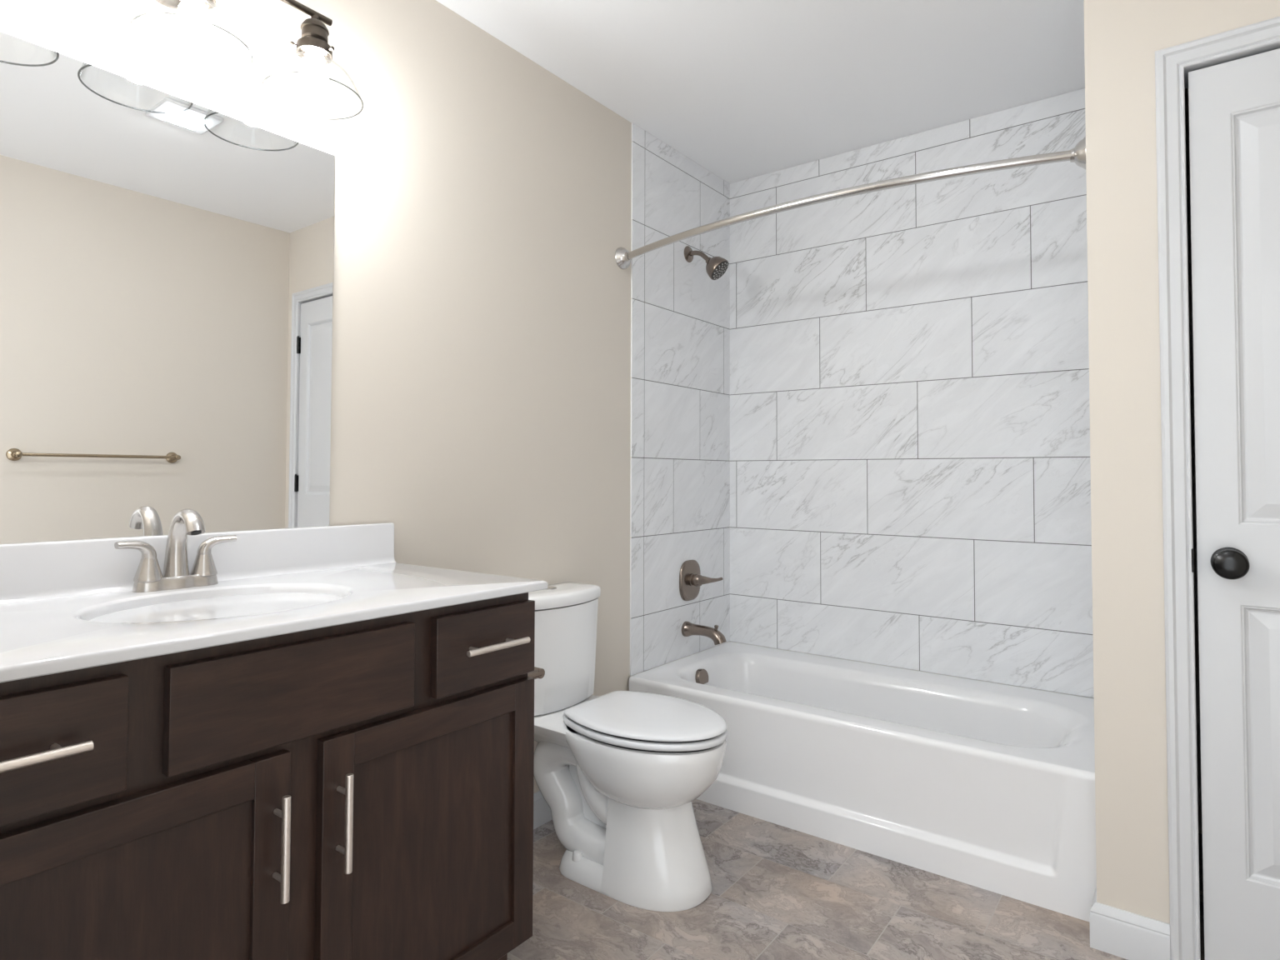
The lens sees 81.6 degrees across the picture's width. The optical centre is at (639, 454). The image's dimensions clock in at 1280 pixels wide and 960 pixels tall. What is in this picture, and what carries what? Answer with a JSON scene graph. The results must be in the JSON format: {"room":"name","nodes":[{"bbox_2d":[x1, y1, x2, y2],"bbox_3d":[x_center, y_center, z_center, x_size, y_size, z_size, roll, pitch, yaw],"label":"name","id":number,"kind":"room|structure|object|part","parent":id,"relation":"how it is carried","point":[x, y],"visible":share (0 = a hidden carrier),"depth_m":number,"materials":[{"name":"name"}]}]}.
{"room":"bathroom","nodes":[
{"label":"bathroom","id":0,"kind":"room"},
{"bbox_2d":[0,0,728,793],"bbox_3d":[-0.514,-0.051,2.259,0.114,2.470,3.109,-1,-2,37],"label":"wall","id":1,"kind":"structure","parent":0,"point":[481,397],"depth_m":2.15,"materials":[{"name":"beige paint"}]},
{"bbox_2d":[0,30,334,544],"bbox_3d":[-0.982,-0.293,1.543,0.006,0.919,0.727,-1,-2,37],"label":"wall mirror","id":2,"kind":"object","parent":1,"relation":"attached to","point":[167,259],"visible":1,"depth_m":1.51,"materials":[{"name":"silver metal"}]},
{"bbox_2d":[129,0,253,74],"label":"vanity light","id":3,"kind":"object","parent":1,"relation":"attached to","point":[193,20],"depth_m":1.44,"materials":[{"name":"glass"}]},
{"bbox_2d":[129,0,253,74],"bbox_3d":[-0.877,-0.894,1.458,0.209,0.186,0.209,-1,-2,37],"label":"lampshade","id":4,"kind":"object","parent":3,"relation":"attached to","point":[193,20],"depth_m":1.44,"materials":[{"name":"clear glass"}]},
{"bbox_2d":[0,522,395,604],"bbox_3d":[-0.966,0.219,1.520,0.033,0.106,1.062,-1,-2,37],"label":"backsplash","id":5,"kind":"structure","parent":1,"relation":"attached to","point":[57,569],"depth_m":1.55,"materials":[{"name":"white stone"}]},
{"bbox_2d":[260,0,363,119],"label":"vanity light","id":6,"kind":"object","parent":1,"relation":"attached to","point":[314,49],"depth_m":1.64,"materials":[{"name":"glass"}]},
{"bbox_2d":[260,14,363,119],"bbox_3d":[-0.728,-0.888,1.657,0.209,0.186,0.209,-1,-2,37],"label":"lampshade","id":7,"kind":"object","parent":6,"relation":"attached to","point":[312,47],"depth_m":1.64,"materials":[{"name":"clear glass"}]},
{"bbox_2d":[533,790,552,829],"bbox_3d":[-0.360,1.135,2.329,0.014,0.104,1.044,-1,-2,37],"label":"baseboard","id":8,"kind":"structure","parent":1,"relation":"attached to","point":[542,811],"depth_m":2.37,"materials":[{"name":"white paint"}]},
{"bbox_2d":[630,122,729,675],"bbox_3d":[0.188,-0.211,3.097,0.006,2.096,0.734,-1,-2,37],"label":"tiled wall","id":9,"kind":"structure","parent":1,"relation":"attached to","point":[680,472],"depth_m":3.04,"materials":[{"name":"tile"}]},
{"bbox_2d":[679,560,722,600],"bbox_3d":[0.256,0.525,3.077,0.105,0.168,0.179,-1,-2,37],"label":"shower valve","id":10,"kind":"object","parent":9,"relation":"attached to","point":[691,579],"visible":1,"depth_m":3.07,"materials":[{"name":"silver metal"}]},
{"bbox_3d":[0.295,0.522,3.089,0.117,0.042,0.041,1,-2,-18],"label":"lever","id":11,"kind":"part","parent":10,"relation":"part of","materials":[{"name":"silver metal"}]},
{"bbox_2d":[681,621,726,644],"bbox_3d":[0.265,0.727,3.014,0.192,0.079,0.062,-1,-2,37],"label":"tub spout","id":12,"kind":"object","parent":9,"relation":"attached to","point":[688,628],"visible":1,"depth_m":3.00,"materials":[{"name":"silver metal"}]},
{"bbox_2d":[684,245,728,279],"bbox_3d":[0.281,-0.801,3.078,0.184,0.160,0.097,-1,-2,37],"label":"showerhead","id":13,"kind":"object","parent":9,"relation":"attached to","point":[716,267],"visible":1,"depth_m":3.04,"materials":[{"name":"silver metal"}]},
{"bbox_3d":[0.250,-0.824,3.094,0.109,0.066,0.020,-1,-2,37],"label":"arm","id":14,"kind":"part","parent":13,"relation":"part of","materials":[{"name":"silver metal"}]},
{"bbox_2d":[615,136,1085,269],"bbox_3d":[0.505,-0.750,2.288,1.513,0.088,0.171,-1,-2,37],"label":"shower curtain rod","id":15,"kind":"object","parent":1,"relation":"attached to","point":[1077,155],"visible":0.95,"depth_m":2.09,"materials":[{"name":"metal"}]},
{"label":"vanity light","id":16,"kind":"object","parent":1,"relation":"attached to","visible":0},
{"bbox_2d":[14,0,110,15],"bbox_3d":[-1.026,-0.900,1.260,0.209,0.186,0.209,-1,-2,37],"label":"lampshade","id":17,"kind":"object","parent":16,"relation":"attached to","point":[104,9],"depth_m":1.35,"materials":[{"name":"clear glass"}]},
{"bbox_2d":[435,0,1084,183],"bbox_3d":[0.461,-1.344,1.566,2.545,0.080,3.109,-1,-2,37],"label":"ceiling","id":18,"kind":"structure","parent":0,"point":[742,89],"depth_m":2.41,"materials":[{"name":"white paint"}]},
{"bbox_2d":[507,799,1204,959],"bbox_3d":[0.453,1.190,1.493,2.545,0.050,3.109,-1,-2,37],"label":"floor","id":19,"kind":"structure","parent":0,"point":[778,892],"depth_m":1.89,"materials":[{"name":"tile"}]},
{"bbox_2d":[0,592,534,959],"bbox_3d":[-0.741,0.719,1.332,0.603,0.874,1.012,-1,-2,37],"label":"vanity cabinet","id":20,"kind":"object","parent":19,"relation":"on","point":[362,790],"visible":0.97,"depth_m":1.15,"materials":[{"name":"brown wood"}]},
{"bbox_3d":[-0.741,0.361,0.870,0.038,0.012,0.157,-1,-2,37],"label":"handle","id":21,"kind":"part","parent":20,"relation":"part of","materials":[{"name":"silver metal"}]},
{"bbox_3d":[-0.764,0.366,0.888,0.020,0.150,0.256,-1,-2,37],"label":"drawer","id":22,"kind":"part","parent":20,"relation":"part of","materials":[{"name":"brown wood"}]},
{"bbox_3d":[-0.699,0.730,0.967,0.021,0.544,0.479,-1,-2,37],"label":"door","id":23,"kind":"part","parent":20,"relation":"part of","materials":[{"name":"brown wood"}]},
{"bbox_2d":[0,522,547,682],"bbox_3d":[-0.748,0.277,1.354,0.578,0.230,1.062,-1,-2,37],"label":"countertop","id":24,"kind":"structure","parent":20,"relation":"on","point":[66,606],"depth_m":1.38,"materials":[{"name":"white stone"}]},
{"bbox_2d":[114,509,236,592],"bbox_3d":[-0.903,0.187,1.471,0.123,0.159,0.219,-1,-2,37],"label":"sink faucet","id":25,"kind":"object","parent":24,"relation":"on","point":[148,577],"visible":1,"depth_m":1.47,"materials":[{"name":"silver metal"}]},
{"bbox_3d":[-0.973,0.186,1.432,0.026,0.040,0.072,-1,-2,32],"label":"handle","id":26,"kind":"part","parent":25,"relation":"part of","materials":[{"name":"silver metal"}]},
{"bbox_3d":[-0.961,0.225,1.450,0.049,0.042,0.049,-1,-2,37],"label":"handle","id":27,"kind":"part","parent":25,"relation":"part of","materials":[{"name":"silver metal"}]},
{"bbox_3d":[-0.903,0.178,1.471,0.123,0.140,0.047,-1,-2,37],"label":"spout","id":28,"kind":"part","parent":25,"relation":"part of","materials":[{"name":"silver metal"}]},
{"bbox_3d":[-0.900,0.227,1.531,0.049,0.042,0.049,-1,-2,37],"label":"handle","id":29,"kind":"part","parent":25,"relation":"part of","materials":[{"name":"silver metal"}]},
{"bbox_3d":[-0.885,0.190,1.549,0.026,0.040,0.072,-1,-2,42],"label":"handle","id":30,"kind":"part","parent":25,"relation":"part of","materials":[{"name":"silver metal"}]},
{"bbox_3d":[-0.545,0.596,1.126,0.038,0.157,0.012,-1,-2,37],"label":"handle","id":31,"kind":"part","parent":20,"relation":"part of","materials":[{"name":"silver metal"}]},
{"bbox_3d":[-0.482,0.598,1.209,0.038,0.157,0.012,-1,-2,37],"label":"handle","id":32,"kind":"part","parent":20,"relation":"part of","materials":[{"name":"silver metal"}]},
{"bbox_3d":[-0.379,0.743,1.393,0.021,0.544,0.479,-1,-2,37],"label":"door","id":33,"kind":"part","parent":20,"relation":"part of","materials":[{"name":"brown wood"}]},
{"bbox_3d":[-0.310,0.385,1.492,0.020,0.150,0.256,-1,-2,37],"label":"drawer","id":34,"kind":"part","parent":20,"relation":"part of","materials":[{"name":"brown wood"}]},
{"bbox_3d":[-0.287,0.380,1.474,0.038,0.012,0.157,-1,-2,37],"label":"handle","id":35,"kind":"part","parent":20,"relation":"part of","materials":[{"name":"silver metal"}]},
{"bbox_2d":[527,666,544,679],"bbox_3d":[-0.297,0.491,1.684,0.177,0.044,0.073,-1,-2,37],"label":"toilet paper holder","id":36,"kind":"object","parent":20,"relation":"attached to","point":[538,672],"visible":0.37,"depth_m":1.65,"materials":[{"name":"silver metal"}]},
{"bbox_3d":[-0.286,0.491,1.708,0.165,0.022,0.022,-1,-2,37],"label":"arm","id":37,"kind":"part","parent":36,"relation":"part of","materials":[{"name":"silver metal"}]},
{"bbox_2d":[528,581,727,911],"bbox_3d":[-0.066,0.796,2.143,0.694,0.772,0.353,-1,-2,37],"label":"toilet","id":38,"kind":"object","parent":19,"relation":"on","point":[619,774],"visible":0.96,"depth_m":2.00,"materials":[{"name":"white ceramic"}]},
{"bbox_3d":[-0.269,0.439,2.306,0.184,0.040,0.338,-1,-2,37],"label":"tank lid","id":39,"kind":"part","parent":38,"relation":"part of","materials":[{"name":"white ceramic"}]},
{"bbox_3d":[-0.270,0.618,2.301,0.171,0.312,0.328,-1,-2,37],"label":"tank","id":40,"kind":"part","parent":38,"relation":"part of","materials":[{"name":"white ceramic"}]},
{"bbox_3d":[0.031,0.728,2.072,0.451,0.018,0.352,-1,-2,37],"label":"lid","id":41,"kind":"part","parent":38,"relation":"part of","materials":[{"name":"white plastic"}]},
{"bbox_3d":[0.031,0.753,2.071,0.452,0.018,0.353,-1,-2,37],"label":"seat","id":42,"kind":"part","parent":38,"relation":"part of","materials":[{"name":"white plastic"}]},
{"bbox_2d":[629,641,1096,922],"bbox_3d":[0.780,1.012,2.604,1.495,0.372,0.747,-1,-2,37],"label":"bathtub","id":43,"kind":"object","parent":19,"relation":"on","point":[988,786],"visible":0.86,"depth_m":2.27,"materials":[{"name":"white plastic"}]},
{"bbox_3d":[0.244,0.879,2.936,0.028,0.060,0.072,-1,-2,37],"label":"overflow plate","id":44,"kind":"part","parent":43,"relation":"part of","materials":[{"name":"silver metal"}]},
{"bbox_2d":[729,88,1202,834],"bbox_3d":[1.369,-0.032,2.729,2.331,2.470,0.094,-1,-2,37],"label":"wall","id":45,"kind":"structure","parent":0,"point":[1187,103],"depth_m":2.37,"materials":[{"name":"beige paint"}]},
{"bbox_2d":[730,88,1094,698],"bbox_3d":[1.011,-0.213,2.942,1.497,2.096,0.006,-1,-2,37],"label":"tiled wall","id":46,"kind":"structure","parent":45,"relation":"attached to","point":[910,462],"depth_m":2.88,"materials":[{"name":"tile"}]},
{"bbox_2d":[1083,0,1279,924],"bbox_3d":[1.460,-0.065,1.601,0.828,2.470,0.110,-1,-2,37],"label":"wall","id":47,"kind":"structure","parent":0,"point":[1122,37],"depth_m":1.76,"materials":[{"name":"beige paint"}]},
{"bbox_2d":[1089,887,1170,959],"bbox_3d":[1.169,1.123,1.766,0.156,0.104,0.110,-1,-2,37],"label":"baseboard","id":48,"kind":"structure","parent":47,"relation":"attached to","point":[1114,931],"depth_m":1.72,"materials":[{"name":"white paint"}]},
{"bbox_2d":[1155,16,1279,959],"bbox_3d":[1.486,0.111,1.565,0.623,2.118,0.128,-1,-2,37],"label":"door frame","id":49,"kind":"structure","parent":47,"relation":"attached to","point":[1173,64],"depth_m":1.69,"materials":[{"name":"white paint"}]},
{"bbox_3d":[1.254,0.239,1.681,0.004,0.054,0.030,-1,-2,37],"label":"strike plate","id":50,"kind":"part","parent":49,"relation":"part of","materials":[{"name":"black metal"}]},
{"bbox_2d":[1188,48,1279,959],"bbox_3d":[1.458,0.135,1.515,0.512,2.042,0.099,-1,-2,37],"label":"door","id":51,"kind":"structure","parent":49,"relation":"attached to","point":[1234,106],"depth_m":1.64,"materials":[{"name":"white paint"}]},
{"bbox_3d":[1.289,0.238,1.619,0.067,0.067,0.068,-1,-2,37],"label":"knob","id":52,"kind":"part","parent":51,"relation":"part of","materials":[{"name":"black metal"}]}
]}

